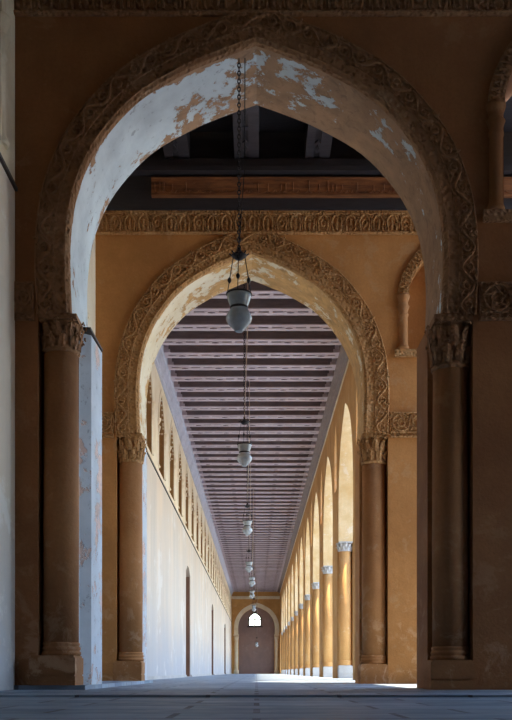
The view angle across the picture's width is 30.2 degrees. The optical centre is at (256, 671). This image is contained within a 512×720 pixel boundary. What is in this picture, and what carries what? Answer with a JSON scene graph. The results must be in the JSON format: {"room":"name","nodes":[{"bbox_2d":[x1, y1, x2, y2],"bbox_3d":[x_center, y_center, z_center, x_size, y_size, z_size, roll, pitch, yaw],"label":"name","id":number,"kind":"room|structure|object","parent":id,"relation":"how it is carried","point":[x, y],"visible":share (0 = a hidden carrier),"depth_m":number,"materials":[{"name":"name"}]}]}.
{"room":"mosque","nodes":[
{"label":"mosque","id":0,"kind":"room"},
{"bbox_2d":[0,0,230,690],"bbox_3d":[-3.450,-4.880,54.000,0.900,10.200,120.000,0,0,0],"label":"wall","id":1,"kind":"structure","parent":0,"point":[172,557],"depth_m":27.67,"materials":[{"name":"paint"}]},
{"bbox_2d":[0,0,11,149],"bbox_3d":[-3.217,-7.575,10.300,0.606,2.750,2.260,0,0,0],"label":"window","id":2,"kind":"structure","parent":1,"relation":"in","point":[6,21],"depth_m":11.22,"materials":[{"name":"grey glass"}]},
{"bbox_2d":[0,153,231,621],"bbox_3d":[-2.992,-5.993,54.000,0.055,0.045,120.000,0,0,0],"label":"trim","id":3,"kind":"structure","parent":1,"relation":"attached to","point":[2,161],"depth_m":27.88,"materials":[{"name":"brown wood"}]},
{"bbox_2d":[148,371,154,455],"bbox_3d":[-3.217,-7.575,26.380,0.606,2.750,2.260,0,0,0],"label":"window","id":4,"kind":"structure","parent":1,"relation":"in","point":[151,386],"depth_m":27.26,"materials":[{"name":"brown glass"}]},
{"bbox_2d":[158,389,166,480],"bbox_3d":[-3.217,-7.575,30.010,0.606,2.750,2.260,0,0,0],"label":"window","id":5,"kind":"structure","parent":1,"relation":"in","point":[161,391],"depth_m":30.19,"materials":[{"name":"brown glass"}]},
{"bbox_2d":[169,420,176,500],"bbox_3d":[-3.217,-7.575,33.640,0.606,2.750,2.260,0,0,0],"label":"window","id":6,"kind":"structure","parent":1,"relation":"in","point":[171,425],"depth_m":33.88,"materials":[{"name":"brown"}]},
{"bbox_2d":[178,444,183,516],"bbox_3d":[-3.217,-7.575,37.270,0.606,2.750,2.260,0,0,0],"label":"window","id":7,"kind":"structure","parent":1,"relation":"in","point":[179,454],"depth_m":37.48,"materials":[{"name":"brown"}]},
{"bbox_2d":[185,465,189,530],"bbox_3d":[-3.217,-7.575,40.900,0.606,2.750,2.260,0,0,0],"label":"window","id":8,"kind":"structure","parent":1,"relation":"in","point":[186,474],"depth_m":41.12,"materials":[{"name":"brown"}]},
{"bbox_2d":[186,577,189,675],"bbox_3d":[-3.265,-2.220,41.725,0.470,4.880,2.690,0,0,0],"label":"door","id":9,"kind":"structure","parent":1,"relation":"in","point":[187,578],"depth_m":42.97,"materials":[{"name":"brown wood"}]},
{"bbox_2d":[147,673,231,679],"bbox_3d":[-2.985,0.170,66.700,0.070,0.100,94.600,0,0,0],"label":"baseboard","id":10,"kind":"structure","parent":1,"relation":"attached to","point":[194,675],"depth_m":34.60,"materials":[{"name":"stone"}]},
{"bbox_2d":[154,345,232,595],"bbox_3d":[-2.890,-9.590,66.490,0.220,0.980,95.020,0,0,0],"label":"trim","id":11,"kind":"structure","parent":1,"relation":"attached to","point":[161,363],"depth_m":38.13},
{"bbox_2d":[191,481,195,541],"bbox_3d":[-3.217,-7.575,44.530,0.606,2.750,2.260,0,0,0],"label":"window","id":12,"kind":"structure","parent":1,"relation":"in","point":[192,481],"depth_m":43.73,"materials":[{"name":"beige stone"}]},
{"bbox_2d":[196,495,199,550],"bbox_3d":[-3.217,-7.575,48.160,0.606,2.750,2.260,0,0,0],"label":"window","id":13,"kind":"structure","parent":1,"relation":"in","point":[197,516],"depth_m":48.66,"materials":[{"name":"beige stone"}]},
{"bbox_2d":[200,508,203,559],"bbox_3d":[-3.217,-7.575,51.790,0.606,2.750,2.260,0,0,0],"label":"window","id":14,"kind":"structure","parent":1,"relation":"in","point":[201,527],"depth_m":52.25,"materials":[{"name":"beige stone"}]},
{"bbox_2d":[204,520,206,566],"bbox_3d":[-3.217,-7.575,55.420,0.606,2.750,2.260,0,0,0],"label":"window","id":15,"kind":"structure","parent":1,"relation":"in","point":[205,520],"depth_m":54.45,"materials":[{"name":"beige stone"}]},
{"bbox_2d":[207,528,209,572],"bbox_3d":[-3.217,-7.575,59.050,0.606,2.750,2.260,0,0,0],"label":"window","id":16,"kind":"structure","parent":1,"relation":"in","point":[208,528],"depth_m":58.05,"materials":[{"name":"beige stone"}]},
{"bbox_2d":[212,610,212,674],"bbox_3d":[-3.265,-2.220,64.900,0.470,4.880,2.840,0,0,0],"label":"door","id":17,"kind":"structure","parent":1,"relation":"in","point":[212,610],"depth_m":66.23,"materials":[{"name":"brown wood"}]},
{"bbox_2d":[215,553,216,588],"bbox_3d":[-3.217,-7.575,69.940,0.606,2.750,2.260,0,0,0],"label":"window","id":18,"kind":"structure","parent":1,"relation":"in","point":[215,553],"depth_m":69.30,"materials":[{"name":"beige stone"}]},
{"bbox_2d":[217,560,218,592],"bbox_3d":[-3.217,-7.575,73.570,0.606,2.750,2.260,0,0,0],"label":"window","id":19,"kind":"structure","parent":1,"relation":"in","point":[217,560],"depth_m":72.81,"materials":[{"name":"beige stone"}]},
{"bbox_2d":[231,592,279,673],"bbox_3d":[0.000,-4.980,114.203,6.000,10.400,0.994,0,0,0],"label":"wall","id":20,"kind":"structure","parent":0,"point":[239,607],"depth_m":114.01,"materials":[{"name":"paint"}]},
{"bbox_2d":[231,596,279,598],"bbox_3d":[0.000,-8.925,113.950,6.000,0.350,0.140,0,0,0],"label":"trim","id":21,"kind":"structure","parent":20,"relation":"attached to","point":[232,597],"depth_m":113.87,"materials":[{"name":"paint"}]},
{"bbox_2d":[238,607,274,673],"bbox_3d":[0.000,-4.080,114.600,5.000,8.600,0.300,0,0,0],"label":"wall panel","id":22,"kind":"object","parent":20,"relation":"in","point":[253,659],"visible":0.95,"depth_m":114.46,"materials":[{"name":"paint"}]},
{"bbox_2d":[247,612,262,626],"bbox_3d":[-0.200,-6.315,114.425,1.900,1.870,0.250,0,0,0],"label":"window","id":23,"kind":"structure","parent":22,"relation":"attached to","point":[254,613],"depth_m":114.43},
{"bbox_2d":[0,674,511,719],"bbox_3d":[13.500,0.343,54.300,33.000,0.355,120.600,0,0,0],"label":"floor","id":24,"kind":"structure","parent":0,"point":[225,696],"depth_m":7.79,"materials":[{"name":"stone"}]},
{"bbox_2d":[29,313,86,684],"bbox_3d":[-2.480,-2.143,12.028,0.650,4.615,0.656,0,0,0],"label":"engaged column","id":25,"kind":"structure","parent":24,"relation":"on","point":[60,661],"depth_m":11.83,"materials":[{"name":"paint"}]},
{"bbox_2d":[113,433,147,680],"bbox_3d":[-2.375,-2.143,17.930,0.641,4.615,0.653,0,0,0],"label":"engaged column","id":26,"kind":"structure","parent":24,"relation":"on","point":[130,665],"depth_m":17.73,"materials":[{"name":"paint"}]},
{"bbox_2d":[283,629,284,673],"bbox_3d":[3.040,-2.115,98.930,0.641,4.670,0.653,0,0,0],"label":"engaged column","id":27,"kind":"structure","parent":24,"relation":"on","point":[283,629],"depth_m":98.74,"materials":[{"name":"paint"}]},
{"bbox_2d":[285,626,286,673],"bbox_3d":[3.040,-2.115,91.560,0.641,4.670,0.653,0,0,0],"label":"engaged column","id":28,"kind":"structure","parent":24,"relation":"on","point":[286,626],"depth_m":91.41,"materials":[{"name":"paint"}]},
{"bbox_2d":[287,622,289,673],"bbox_3d":[3.040,-2.115,84.190,0.641,4.670,0.653,0,0,0],"label":"engaged column","id":29,"kind":"structure","parent":24,"relation":"on","point":[287,622],"depth_m":84.00,"materials":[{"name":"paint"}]},
{"bbox_2d":[290,617,293,674],"bbox_3d":[3.040,-2.115,76.820,0.641,4.670,0.653,0,0,0],"label":"engaged column","id":30,"kind":"structure","parent":24,"relation":"on","point":[292,618],"depth_m":76.64,"materials":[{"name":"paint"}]},
{"bbox_2d":[294,611,297,674],"bbox_3d":[3.040,-2.115,69.450,0.641,4.670,0.653,0,0,0],"label":"engaged column","id":31,"kind":"structure","parent":24,"relation":"on","point":[295,612],"depth_m":69.27,"materials":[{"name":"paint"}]},
{"bbox_2d":[298,604,302,674],"bbox_3d":[3.040,-2.115,62.080,0.641,4.670,0.653,0,0,0],"label":"engaged column","id":32,"kind":"structure","parent":24,"relation":"on","point":[300,606],"depth_m":61.88,"materials":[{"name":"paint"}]},
{"bbox_2d":[304,594,309,675],"bbox_3d":[3.040,-2.115,54.710,0.641,4.670,0.653,0,0,0],"label":"engaged column","id":33,"kind":"structure","parent":24,"relation":"on","point":[307,596],"depth_m":54.52,"materials":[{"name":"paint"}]},
{"bbox_2d":[311,582,318,675],"bbox_3d":[3.040,-2.115,47.340,0.641,4.670,0.653,0,0,0],"label":"engaged column","id":34,"kind":"structure","parent":24,"relation":"on","point":[315,585],"depth_m":47.13,"materials":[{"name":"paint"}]},
{"bbox_2d":[321,566,332,676],"bbox_3d":[3.040,-2.115,39.970,0.641,4.670,0.653,0,0,0],"label":"engaged column","id":35,"kind":"structure","parent":24,"relation":"on","point":[327,571],"depth_m":39.77,"materials":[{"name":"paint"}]},
{"bbox_2d":[336,541,352,677],"bbox_3d":[3.040,-2.115,32.600,0.641,4.670,0.653,0,0,0],"label":"engaged column","id":36,"kind":"structure","parent":24,"relation":"on","point":[344,668],"depth_m":32.40,"materials":[{"name":"stone"}]},
{"bbox_2d":[357,433,388,683],"bbox_3d":[2.215,-2.115,17.945,0.641,4.670,0.653,0,0,0],"label":"engaged column","id":37,"kind":"structure","parent":24,"relation":"on","point":[373,668],"depth_m":17.75,"materials":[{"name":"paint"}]},
{"bbox_2d":[423,314,473,689],"bbox_3d":[2.455,-2.115,12.045,0.641,4.670,0.653,0,0,0],"label":"engaged column","id":38,"kind":"structure","parent":24,"relation":"on","point":[449,666],"depth_m":11.85,"materials":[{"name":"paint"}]},
{"bbox_2d":[14,0,511,689],"bbox_3d":[3.830,-4.730,12.391,13.662,9.900,1.439,0,0,0],"label":"wall","id":39,"kind":"structure","parent":0,"point":[421,89],"depth_m":11.80,"materials":[{"name":"paint"}]},
{"bbox_2d":[226,59,251,332],"bbox_3d":[-0.220,-6.015,11.980,0.334,3.450,0.334,0,0,0],"label":"lamp","id":40,"kind":"object","parent":39,"relation":"hanging from","point":[238,317],"visible":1,"depth_m":11.93,"materials":[{"name":"grey glass"}]},
{"bbox_3d":[2.050,-9.330,13.225,10.100,0.260,0.250,0,0,0],"label":"trim","id":41,"kind":"structure","parent":39,"relation":"attached to","visible":0},
{"bbox_2d":[163,132,189,158],"bbox_3d":[-1.460,-9.695,15.400,0.450,0.530,4.560,0,0,0],"label":"beam","id":42,"kind":"structure","parent":41,"relation":"on","point":[179,148],"depth_m":17.20,"materials":[{"name":"wood"}]},
{"bbox_2d":[233,105,258,158],"bbox_3d":[-0.180,-9.695,15.400,0.450,0.530,4.560,0,0,0],"label":"beam","id":43,"kind":"structure","parent":41,"relation":"on","point":[251,113],"depth_m":16.69,"materials":[{"name":"wood"}]},
{"bbox_2d":[305,123,332,158],"bbox_3d":[1.120,-9.695,15.400,0.450,0.530,4.560,0,0,0],"label":"beam","id":44,"kind":"structure","parent":41,"relation":"on","point":[318,143],"depth_m":17.04,"materials":[{"name":"wood"}]},
{"bbox_2d":[95,132,511,683],"bbox_3d":[3.830,-5.040,18.276,13.662,10.520,1.409,0,0,0],"label":"wall","id":45,"kind":"structure","parent":0,"point":[356,263],"depth_m":17.70,"materials":[{"name":"paint"}]},
{"bbox_2d":[130,159,511,175],"bbox_3d":[1.750,-9.305,17.540,9.500,0.249,0.320,0,0,0],"label":"wall plate","id":46,"kind":"object","parent":45,"relation":"attached to","point":[148,167],"visible":0.39,"depth_m":17.45,"materials":[{"name":"black wood"}]},
{"bbox_2d":[151,177,511,197],"bbox_3d":[2.280,-8.950,17.550,8.440,0.340,0.100,0,0,0],"label":"board","id":47,"kind":"object","parent":45,"relation":"attached to","point":[161,187],"visible":0.67,"depth_m":17.52,"materials":[{"name":"red wood"}]},
{"bbox_2d":[280,361,357,679],"bbox_3d":[3.450,-4.880,66.485,1.300,10.200,95.030,0,0,0],"label":"wall","id":48,"kind":"structure","parent":0,"point":[328,519],"depth_m":39.40,"materials":[{"name":"paint"}]},
{"bbox_2d":[277,344,348,592],"bbox_3d":[2.645,-9.760,66.490,0.310,0.640,95.020,0,0,0],"label":"trim","id":49,"kind":"structure","parent":48,"relation":"attached to","point":[341,361],"depth_m":38.69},
{"bbox_2d":[190,96,511,131],"bbox_3d":[3.950,-10.300,54.750,15.300,0.500,122.500,0,0,0],"label":"ceiling","id":50,"kind":"structure","parent":0,"point":[269,120],"depth_m":17.41,"materials":[{"name":"brown wood"}]},
{"bbox_2d":[162,331,340,344],"bbox_3d":[-0.145,-9.825,27.635,5.270,0.510,0.530,0,0,0],"label":"ceiling beam","id":51,"kind":"structure","parent":50,"relation":"attached to","point":[175,337],"depth_m":27.44,"materials":[{"name":"brown wood"}]},
{"bbox_2d":[164,345,338,357],"bbox_3d":[-0.145,-9.825,28.795,5.270,0.510,0.530,0,0,0],"label":"ceiling beam","id":52,"kind":"structure","parent":50,"relation":"attached to","point":[170,351],"depth_m":28.60,"materials":[{"name":"brown wood"}]},
{"bbox_2d":[172,315,331,330],"bbox_3d":[-0.145,-9.825,26.475,5.270,0.510,0.530,0,0,0],"label":"ceiling beam","id":53,"kind":"structure","parent":50,"relation":"attached to","point":[188,322],"depth_m":26.28,"materials":[{"name":"brown wood"}]},
{"bbox_2d":[168,358,335,369],"bbox_3d":[-0.145,-9.825,29.955,5.270,0.510,0.530,0,0,0],"label":"ceiling beam","id":54,"kind":"structure","parent":50,"relation":"attached to","point":[173,363],"depth_m":29.76,"materials":[{"name":"brown wood"}]},
{"bbox_2d":[171,370,332,380],"bbox_3d":[-0.145,-9.825,31.115,5.270,0.510,0.530,0,0,0],"label":"ceiling beam","id":55,"kind":"structure","parent":50,"relation":"attached to","point":[176,375],"depth_m":30.92,"materials":[{"name":"brown wood"}]},
{"bbox_2d":[242,380,251,535],"bbox_3d":[-0.300,-7.019,31.090,0.334,5.097,0.334,0,0,39],"label":"lamp","id":56,"kind":"object","parent":55,"relation":"hanging from","point":[247,529],"visible":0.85,"depth_m":31.07,"materials":[{"name":"metal"}]},
{"bbox_2d":[174,381,329,391],"bbox_3d":[-0.145,-9.825,32.275,5.270,0.510,0.530,0,0,0],"label":"ceiling beam","id":57,"kind":"structure","parent":50,"relation":"attached to","point":[179,386],"depth_m":32.08,"materials":[{"name":"brown wood"}]},
{"bbox_2d":[186,299,317,314],"bbox_3d":[-0.145,-9.825,25.315,5.270,0.510,0.530,0,0,0],"label":"ceiling beam","id":58,"kind":"structure","parent":50,"relation":"attached to","point":[211,306],"depth_m":25.12,"materials":[{"name":"brown wood"}]},
{"bbox_2d":[211,281,292,298],"bbox_3d":[-0.145,-9.825,24.155,5.270,0.510,0.530,0,0,0],"label":"ceiling beam","id":59,"kind":"structure","parent":50,"relation":"attached to","point":[259,291],"depth_m":24.10,"materials":[{"name":"brown wood"}]},
{"bbox_2d":[177,392,327,400],"bbox_3d":[-0.145,-9.825,33.435,5.270,0.510,0.530,0,0,0],"label":"ceiling beam","id":60,"kind":"structure","parent":50,"relation":"attached to","point":[181,396],"depth_m":33.24,"materials":[{"name":"brown wood"}]},
{"bbox_2d":[180,401,324,409],"bbox_3d":[-0.145,-9.825,34.595,5.270,0.510,0.530,0,0,0],"label":"ceiling beam","id":61,"kind":"structure","parent":50,"relation":"attached to","point":[184,405],"depth_m":34.40,"materials":[{"name":"brown wood"}]},
{"bbox_2d":[182,410,322,418],"bbox_3d":[-0.145,-9.825,35.755,5.270,0.510,0.530,0,0,0],"label":"ceiling beam","id":62,"kind":"structure","parent":50,"relation":"attached to","point":[187,414],"depth_m":35.56,"materials":[{"name":"brown wood"}]},
{"bbox_2d":[184,419,320,426],"bbox_3d":[-0.145,-9.825,36.915,5.270,0.510,0.530,0,0,0],"label":"ceiling beam","id":63,"kind":"structure","parent":50,"relation":"attached to","point":[188,422],"depth_m":36.72,"materials":[{"name":"brown wood"}]},
{"bbox_2d":[187,427,318,433],"bbox_3d":[-0.145,-9.825,38.075,5.270,0.510,0.530,0,0,0],"label":"ceiling beam","id":64,"kind":"structure","parent":50,"relation":"attached to","point":[190,430],"depth_m":37.88,"materials":[{"name":"brown wood"}]},
{"bbox_2d":[189,434,316,440],"bbox_3d":[-0.145,-9.825,39.235,5.270,0.510,0.530,0,0,0],"label":"ceiling beam","id":65,"kind":"structure","parent":50,"relation":"attached to","point":[192,437],"depth_m":39.04,"materials":[{"name":"brown wood"}]},
{"bbox_2d":[191,441,314,447],"bbox_3d":[-0.145,-9.825,40.395,5.270,0.510,0.530,0,0,0],"label":"ceiling beam","id":66,"kind":"structure","parent":50,"relation":"attached to","point":[194,444],"depth_m":40.20,"materials":[{"name":"brown wood"}]},
{"bbox_2d":[194,454,311,459],"bbox_3d":[-0.145,-9.825,42.715,5.270,0.510,0.530,0,0,0],"label":"ceiling beam","id":67,"kind":"structure","parent":50,"relation":"attached to","point":[196,456],"depth_m":42.52,"materials":[{"name":"brown wood"}]},
{"bbox_2d":[245,462,252,572],"bbox_3d":[-0.340,-7.019,42.690,0.334,5.097,0.334,0,0,0],"label":"lamp","id":68,"kind":"object","parent":67,"relation":"hanging from","point":[248,568],"visible":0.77,"depth_m":42.67,"materials":[{"name":"metal"}]},
{"bbox_2d":[193,448,313,453],"bbox_3d":[-0.145,-9.825,41.555,5.270,0.510,0.530,0,0,0],"label":"ceiling beam","id":69,"kind":"structure","parent":50,"relation":"attached to","point":[195,450],"depth_m":41.36,"materials":[{"name":"brown wood"}]},
{"bbox_2d":[198,465,308,470],"bbox_3d":[-0.145,-9.825,45.035,5.270,0.510,0.530,0,0,0],"label":"ceiling beam","id":70,"kind":"structure","parent":50,"relation":"attached to","point":[200,467],"depth_m":44.84,"materials":[{"name":"brown wood"}]},
{"bbox_2d":[199,471,307,475],"bbox_3d":[-0.145,-9.825,46.195,5.270,0.510,0.530,0,0,0],"label":"ceiling beam","id":71,"kind":"structure","parent":50,"relation":"attached to","point":[201,473],"depth_m":46.00,"materials":[{"name":"brown wood"}]},
{"bbox_2d":[196,460,310,464],"bbox_3d":[-0.145,-9.825,43.875,5.270,0.510,0.530,0,0,0],"label":"ceiling beam","id":72,"kind":"structure","parent":50,"relation":"attached to","point":[198,462],"depth_m":43.68,"materials":[{"name":"brown wood"}]},
{"bbox_2d":[204,489,302,493],"bbox_3d":[-0.145,-9.825,50.835,5.270,0.510,0.530,0,0,0],"label":"ceiling beam","id":73,"kind":"structure","parent":50,"relation":"attached to","point":[207,491],"depth_m":50.64,"materials":[{"name":"brown wood"}]},
{"bbox_2d":[200,476,306,479],"bbox_3d":[-0.145,-9.825,47.355,5.270,0.510,0.530,0,0,0],"label":"ceiling beam","id":74,"kind":"structure","parent":50,"relation":"attached to","point":[201,477],"depth_m":47.16,"materials":[{"name":"brown wood"}]},
{"bbox_2d":[203,485,303,488],"bbox_3d":[-0.145,-9.825,49.675,5.270,0.510,0.530,0,0,0],"label":"ceiling beam","id":75,"kind":"structure","parent":50,"relation":"attached to","point":[204,486],"depth_m":49.48,"materials":[{"name":"brown wood"}]},
{"bbox_2d":[249,489,254,586],"bbox_3d":[-0.235,-7.019,49.650,0.334,5.097,0.334,0,0,-39],"label":"lamp","id":76,"kind":"object","parent":75,"relation":"hanging from","point":[251,583],"visible":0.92,"depth_m":49.64,"materials":[{"name":"metal"}]},
{"bbox_2d":[205,494,301,496],"bbox_3d":[-0.145,-9.825,51.995,5.270,0.510,0.530,0,0,0],"label":"ceiling beam","id":77,"kind":"structure","parent":50,"relation":"attached to","point":[206,495],"depth_m":51.80,"materials":[{"name":"brown wood"}]},
{"bbox_2d":[202,480,305,484],"bbox_3d":[-0.145,-9.825,48.515,5.270,0.510,0.530,0,0,0],"label":"ceiling beam","id":78,"kind":"structure","parent":50,"relation":"attached to","point":[204,482],"depth_m":48.32,"materials":[{"name":"brown wood"}]},
{"bbox_2d":[207,497,300,500],"bbox_3d":[-0.145,-9.825,53.155,5.270,0.510,0.530,0,0,0],"label":"ceiling beam","id":79,"kind":"structure","parent":50,"relation":"attached to","point":[208,498],"depth_m":52.95,"materials":[{"name":"brown wood"}]},
{"bbox_2d":[208,501,299,504],"bbox_3d":[-0.145,-9.825,54.315,5.270,0.510,0.530,0,0,0],"label":"ceiling beam","id":80,"kind":"structure","parent":50,"relation":"attached to","point":[209,502],"depth_m":54.12,"materials":[{"name":"brown wood"}]},
{"bbox_2d":[210,508,297,511],"bbox_3d":[-0.145,-9.825,56.635,5.270,0.510,0.530,0,0,0],"label":"ceiling beam","id":81,"kind":"structure","parent":50,"relation":"attached to","point":[211,509],"depth_m":56.47,"materials":[{"name":"brown wood"}]},
{"bbox_2d":[209,505,298,507],"bbox_3d":[-0.145,-9.825,55.475,5.270,0.510,0.530,0,0,0],"label":"ceiling beam","id":82,"kind":"structure","parent":50,"relation":"attached to","point":[210,506],"depth_m":55.28,"materials":[{"name":"brown wood"}]},
{"bbox_2d":[212,518,295,520],"bbox_3d":[-0.145,-9.825,60.115,5.270,0.510,0.530,0,0,0],"label":"ceiling beam","id":83,"kind":"structure","parent":50,"relation":"attached to","point":[213,519],"depth_m":59.92,"materials":[{"name":"brown wood"}]},
{"bbox_2d":[213,521,294,523],"bbox_3d":[-0.145,-9.825,61.275,5.270,0.510,0.530,0,0,0],"label":"ceiling beam","id":84,"kind":"structure","parent":50,"relation":"attached to","point":[214,522],"depth_m":61.09,"materials":[{"name":"brown wood"}]},
{"bbox_2d":[211,512,297,514],"bbox_3d":[-0.145,-9.825,57.795,5.270,0.510,0.530,0,0,0],"label":"ceiling beam","id":85,"kind":"structure","parent":50,"relation":"attached to","point":[212,513],"depth_m":57.59,"materials":[{"name":"brown wood"}]},
{"bbox_2d":[212,515,296,517],"bbox_3d":[-0.145,-9.825,58.955,5.270,0.510,0.530,0,0,0],"label":"ceiling beam","id":86,"kind":"structure","parent":50,"relation":"attached to","point":[213,516],"depth_m":58.76,"materials":[{"name":"brown wood"}]},
{"bbox_2d":[214,524,294,526],"bbox_3d":[-0.145,-9.825,62.435,5.270,0.510,0.530,0,0,0],"label":"ceiling beam","id":87,"kind":"structure","parent":50,"relation":"attached to","point":[215,525],"depth_m":62.26,"materials":[{"name":"brown wood"}]},
{"bbox_2d":[217,534,291,536],"bbox_3d":[-0.145,-9.825,67.075,5.270,0.510,0.530,0,0,0],"label":"ceiling beam","id":88,"kind":"structure","parent":50,"relation":"attached to","point":[218,535],"depth_m":66.88,"materials":[{"name":"brown wood"}]},
{"bbox_2d":[216,529,292,531],"bbox_3d":[-0.145,-9.825,64.755,5.270,0.510,0.530,0,0,0],"label":"ceiling beam","id":89,"kind":"structure","parent":50,"relation":"attached to","point":[217,530],"depth_m":64.57,"materials":[{"name":"brown wood"}]},
{"bbox_2d":[218,539,290,540],"bbox_3d":[-0.145,-9.825,69.395,5.270,0.510,0.530,0,0,0],"label":"ceiling beam","id":90,"kind":"structure","parent":50,"relation":"attached to","point":[218,539],"depth_m":69.20,"materials":[{"name":"brown wood"}]},
{"bbox_2d":[218,537,290,538],"bbox_3d":[-0.145,-9.825,68.235,5.270,0.510,0.530,0,0,0],"label":"ceiling beam","id":91,"kind":"structure","parent":50,"relation":"attached to","point":[218,537],"depth_m":68.21,"materials":[{"name":"brown wood"}]},
{"bbox_2d":[219,541,289,542],"bbox_3d":[-0.145,-9.825,70.555,5.270,0.510,0.530,0,0,0],"label":"ceiling beam","id":92,"kind":"structure","parent":50,"relation":"attached to","point":[219,541],"depth_m":70.36,"materials":[{"name":"brown wood"}]},
{"bbox_2d":[215,527,293,528],"bbox_3d":[-0.145,-9.825,63.595,5.270,0.510,0.530,0,0,0],"label":"ceiling beam","id":93,"kind":"structure","parent":50,"relation":"attached to","point":[215,527],"depth_m":63.47,"materials":[{"name":"brown wood"}]},
{"bbox_2d":[216,532,292,533],"bbox_3d":[-0.145,-9.825,65.915,5.270,0.510,0.530,0,0,0],"label":"ceiling beam","id":94,"kind":"structure","parent":50,"relation":"attached to","point":[216,532],"depth_m":65.79,"materials":[{"name":"brown wood"}]},
{"bbox_2d":[220,545,288,546],"bbox_3d":[-0.145,-9.825,72.875,5.270,0.510,0.530,0,0,0],"label":"ceiling beam","id":95,"kind":"structure","parent":50,"relation":"attached to","point":[220,545],"depth_m":72.68,"materials":[{"name":"brown wood"}]},
{"bbox_2d":[221,549,287,550],"bbox_3d":[-0.145,-9.825,75.195,5.270,0.510,0.530,0,0,0],"label":"ceiling beam","id":96,"kind":"structure","parent":50,"relation":"attached to","point":[221,549],"depth_m":75.01,"materials":[{"name":"brown wood"}]},
{"bbox_2d":[222,553,286,554],"bbox_3d":[-0.145,-9.825,77.515,5.270,0.510,0.530,0,0,0],"label":"ceiling beam","id":97,"kind":"structure","parent":50,"relation":"attached to","point":[222,553],"depth_m":77.40,"materials":[{"name":"brown wood"}]},
{"bbox_2d":[223,556,285,557],"bbox_3d":[-0.145,-9.825,79.835,5.270,0.510,0.530,0,0,0],"label":"ceiling beam","id":98,"kind":"structure","parent":50,"relation":"attached to","point":[223,556],"depth_m":79.65,"materials":[{"name":"brown wood"}]},
{"bbox_2d":[226,567,282,568],"bbox_3d":[-0.145,-9.825,87.955,5.270,0.510,0.530,0,0,0],"label":"ceiling beam","id":99,"kind":"structure","parent":50,"relation":"attached to","point":[226,567],"depth_m":87.76,"materials":[{"name":"brown wood"}]},
{"bbox_2d":[224,560,284,560],"bbox_3d":[-0.145,-9.825,82.155,5.270,0.510,0.530,0,0,0],"label":"ceiling beam","id":100,"kind":"structure","parent":50,"relation":"attached to","point":[224,560],"depth_m":81.96,"materials":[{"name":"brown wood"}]},
{"bbox_2d":[220,543,289,544],"bbox_3d":[-0.145,-9.825,71.715,5.270,0.510,0.530,0,0,0],"label":"ceiling beam","id":101,"kind":"structure","parent":50,"relation":"attached to","point":[220,543],"depth_m":71.52,"materials":[{"name":"brown wood"}]},
{"bbox_2d":[221,547,288,548],"bbox_3d":[-0.145,-9.825,74.035,5.270,0.510,0.530,0,0,0],"label":"ceiling beam","id":102,"kind":"structure","parent":50,"relation":"attached to","point":[221,547],"depth_m":73.84,"materials":[{"name":"brown wood"}]},
{"bbox_2d":[222,551,287,552],"bbox_3d":[-0.145,-9.825,76.355,5.270,0.510,0.530,0,0,0],"label":"ceiling beam","id":103,"kind":"structure","parent":50,"relation":"attached to","point":[222,551],"depth_m":76.32,"materials":[{"name":"brown wood"}]},
{"bbox_2d":[224,558,285,559],"bbox_3d":[-0.145,-9.825,80.995,5.270,0.510,0.530,0,0,0],"label":"ceiling beam","id":104,"kind":"structure","parent":50,"relation":"attached to","point":[224,558],"depth_m":80.96,"materials":[{"name":"brown wood"}]},
{"bbox_2d":[225,561,284,562],"bbox_3d":[-0.145,-9.825,83.315,5.270,0.510,0.530,0,0,0],"label":"ceiling beam","id":105,"kind":"structure","parent":50,"relation":"attached to","point":[225,561],"depth_m":83.20,"materials":[{"name":"brown wood"}]},
{"bbox_2d":[226,564,283,565],"bbox_3d":[-0.145,-9.825,85.635,5.270,0.510,0.530,0,0,0],"label":"ceiling beam","id":106,"kind":"structure","parent":50,"relation":"attached to","point":[226,564],"depth_m":85.60,"materials":[{"name":"brown wood"}]},
{"bbox_2d":[228,571,281,572],"bbox_3d":[-0.145,-9.825,91.435,5.270,0.510,0.530,0,0,0],"label":"ceiling beam","id":107,"kind":"structure","parent":50,"relation":"attached to","point":[228,571],"depth_m":91.43,"materials":[{"name":"brown wood"}]},
{"bbox_2d":[223,555,286,556],"bbox_3d":[-0.145,-9.825,78.675,5.270,0.510,0.530,0,0,0],"label":"ceiling beam","id":108,"kind":"structure","parent":50,"relation":"attached to","point":[223,555],"depth_m":78.47,"materials":[{"name":"brown wood"}]},
{"bbox_2d":[229,577,280,578],"bbox_3d":[-0.145,-9.825,97.235,5.270,0.510,0.530,0,0,0],"label":"ceiling beam","id":109,"kind":"structure","parent":50,"relation":"attached to","point":[229,577],"depth_m":97.04,"materials":[{"name":"brown wood"}]},
{"bbox_2d":[225,563,284,563],"bbox_3d":[-0.145,-9.825,84.475,5.270,0.510,0.530,0,0,0],"label":"ceiling beam","id":110,"kind":"structure","parent":50,"relation":"attached to","point":[225,563],"depth_m":84.27,"materials":[{"name":"brown wood"}]},
{"bbox_2d":[230,578,280,579],"bbox_3d":[-0.145,-9.825,98.395,5.270,0.510,0.530,0,0,0],"label":"ceiling beam","id":111,"kind":"structure","parent":50,"relation":"attached to","point":[230,578],"depth_m":98.38,"materials":[{"name":"brown wood"}]},
{"bbox_3d":[-0.145,-9.825,20.675,5.270,0.510,0.530,0,0,0],"label":"ceiling beam","id":112,"kind":"structure","parent":50,"relation":"attached to","visible":0},
{"bbox_2d":[237,283,251,466],"bbox_3d":[-0.262,-7.019,20.650,0.334,5.097,0.334,0,0,0],"label":"lamp","id":113,"kind":"object","parent":112,"relation":"hanging from","point":[244,458],"visible":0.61,"depth_m":20.60,"materials":[{"name":"metal"}]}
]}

